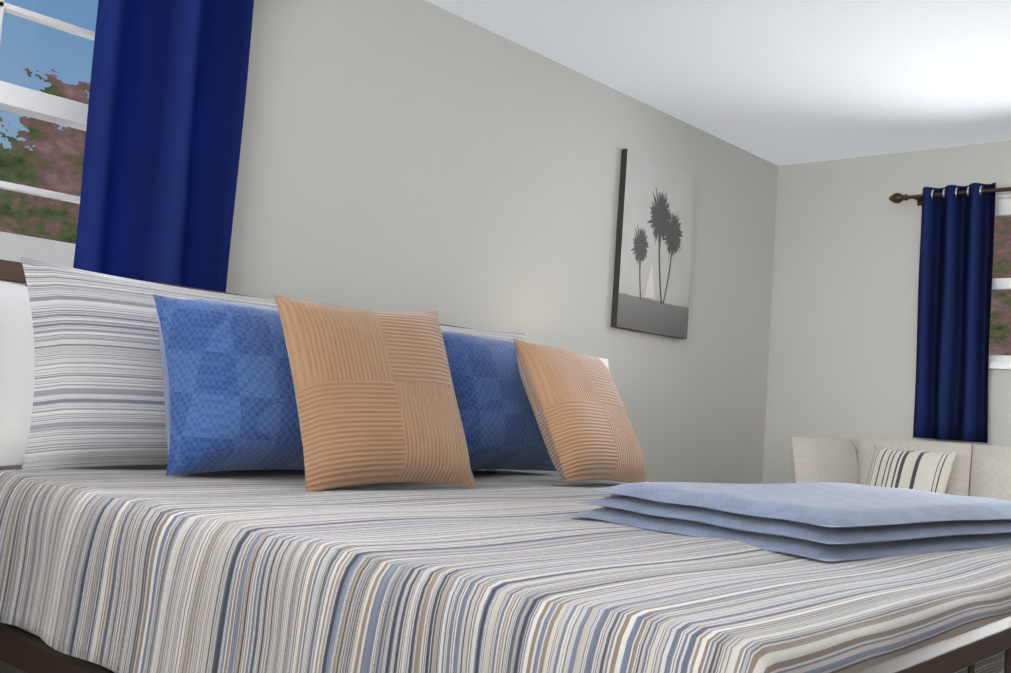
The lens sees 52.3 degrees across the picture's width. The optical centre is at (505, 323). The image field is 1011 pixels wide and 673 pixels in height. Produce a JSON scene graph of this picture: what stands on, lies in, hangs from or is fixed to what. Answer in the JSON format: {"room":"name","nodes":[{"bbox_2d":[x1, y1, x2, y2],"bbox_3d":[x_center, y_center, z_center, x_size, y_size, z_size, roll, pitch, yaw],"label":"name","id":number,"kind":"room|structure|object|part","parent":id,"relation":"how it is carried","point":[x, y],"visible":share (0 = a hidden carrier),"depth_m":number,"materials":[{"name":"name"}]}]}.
{"room":"bedroom","nodes":[
{"label":"bedroom","id":0,"kind":"room"},
{"bbox_2d":[0,0,777,672],"bbox_3d":[-0.841,-0.085,3.457,0.150,2.440,7.300,0,-6,42],"label":"wall","id":1,"kind":"structure","parent":0,"point":[450,168],"depth_m":4.21,"materials":[{"name":"paint"}]},
{"bbox_2d":[0,0,94,285],"bbox_3d":[-1.500,-0.603,2.689,0.166,1.120,1.080,0,-6,42],"label":"window","id":2,"kind":"structure","parent":1,"relation":"in","point":[27,102],"depth_m":2.91,"materials":[{"name":"white"}]},
{"bbox_2d":[73,0,253,291],"bbox_3d":[-1.454,-0.593,2.559,0.129,1.275,2.074,0,-6,42],"label":"curtain","id":3,"kind":"object","parent":1,"relation":"attached to","point":[166,105],"visible":0.71,"depth_m":3.02,"materials":[{"name":"blue fabric"}]},
{"bbox_2d":[611,148,695,338],"bbox_3d":[0.741,-0.375,5.090,0.035,0.850,0.620,0,-6,42],"label":"framed picture","id":4,"kind":"object","parent":1,"relation":"attached to","point":[653,255],"visible":1,"depth_m":5.04,"materials":[{"name":"grey"}]},
{"bbox_2d":[426,0,1010,165],"bbox_3d":[0.629,-1.347,2.324,3.850,0.100,7.300,0,-6,42],"label":"ceiling","id":5,"kind":"structure","parent":0,"point":[782,82],"depth_m":4.35,"materials":[{"name":"white paint"}]},
{"bbox_2d":[762,140,1010,483],"bbox_3d":[2.905,0.289,4.881,3.550,2.440,0.150,0,-6,42],"label":"wall","id":6,"kind":"structure","parent":0,"point":[843,336],"depth_m":5.71,"materials":[{"name":"paint"}]},
{"bbox_2d":[889,182,1010,442],"bbox_3d":[2.656,-0.058,4.976,1.654,1.310,0.110,0,-6,42],"label":"curtain","id":7,"kind":"object","parent":6,"relation":"attached to","point":[954,293],"visible":1,"depth_m":5.26,"materials":[{"name":"blue fabric"}]},
{"bbox_3d":[2.700,-0.666,5.026,1.654,0.064,0.104,0,-6,42],"label":"curtain rod","id":8,"kind":"part","parent":7,"relation":"part of","materials":[{"name":"brown metal"}]},
{"bbox_2d":[988,194,1010,369],"bbox_3d":[2.734,-0.206,5.072,1.060,0.890,0.175,0,-6,42],"label":"window","id":9,"kind":"structure","parent":6,"relation":"in","point":[1002,209],"depth_m":5.25,"materials":[{"name":"white"}]},
{"bbox_3d":[0.451,1.179,2.128,3.850,0.100,7.300,0,-6,42],"label":"floor","id":10,"kind":"structure","parent":0,"visible":0},
{"bbox_2d":[0,257,1010,672],"bbox_3d":[0.115,0.531,2.496,2.311,1.200,2.181,0,-6,42],"label":"bed","id":11,"kind":"object","parent":10,"relation":"on","point":[336,489],"visible":1,"depth_m":1.98,"materials":[{"name":"multicoloured fabric"}]},
{"bbox_2d":[0,467,1010,672],"bbox_3d":[0.230,0.772,2.358,1.955,0.702,2.184,0,-6,42],"label":"quilt","id":12,"kind":"object","parent":11,"relation":"on","point":[171,570],"depth_m":1.61,"materials":[{"name":"multicoloured fabric"}]},
{"bbox_2d":[566,481,1010,562],"bbox_3d":[0.770,0.422,2.327,0.757,0.080,1.227,0,-6,42],"label":"blanket","id":13,"kind":"object","parent":11,"relation":"on","point":[819,522],"depth_m":1.99,"materials":[{"name":"blue fabric"}]},
{"bbox_2d":[790,436,1010,500],"bbox_3d":[2.288,1.008,4.632,1.985,0.891,0.774,0,-6,42],"label":"sofa","id":14,"kind":"object","parent":10,"relation":"on","point":[959,469],"visible":0.46,"depth_m":5.05,"materials":[{"name":"beige fabric"}]},
{"bbox_3d":[0.317,0.954,4.070,0.509,0.630,0.496,0,-6,42],"label":"nightstand","id":15,"kind":"object","parent":10,"relation":"on","visible":0},
{"bbox_2d":[599,358,608,369],"bbox_3d":[0.275,0.387,4.146,0.300,0.500,0.300,0,-6,42],"label":"lamp","id":16,"kind":"object","parent":15,"relation":"on","point":[605,361],"visible":0.04,"depth_m":4.10,"materials":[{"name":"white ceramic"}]},
{"label":"outside","id":17,"kind":"structure","parent":0,"visible":0},
{"bbox_2d":[0,0,98,267],"bbox_3d":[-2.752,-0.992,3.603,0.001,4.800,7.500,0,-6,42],"label":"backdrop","id":18,"kind":"structure","parent":17,"point":[44,167],"depth_m":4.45,"materials":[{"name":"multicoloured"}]},
{"bbox_2d":[989,217,1010,354],"bbox_3d":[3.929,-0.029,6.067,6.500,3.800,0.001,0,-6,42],"label":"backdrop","id":19,"kind":"structure","parent":17,"point":[999,315],"depth_m":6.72,"materials":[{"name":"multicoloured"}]}
]}

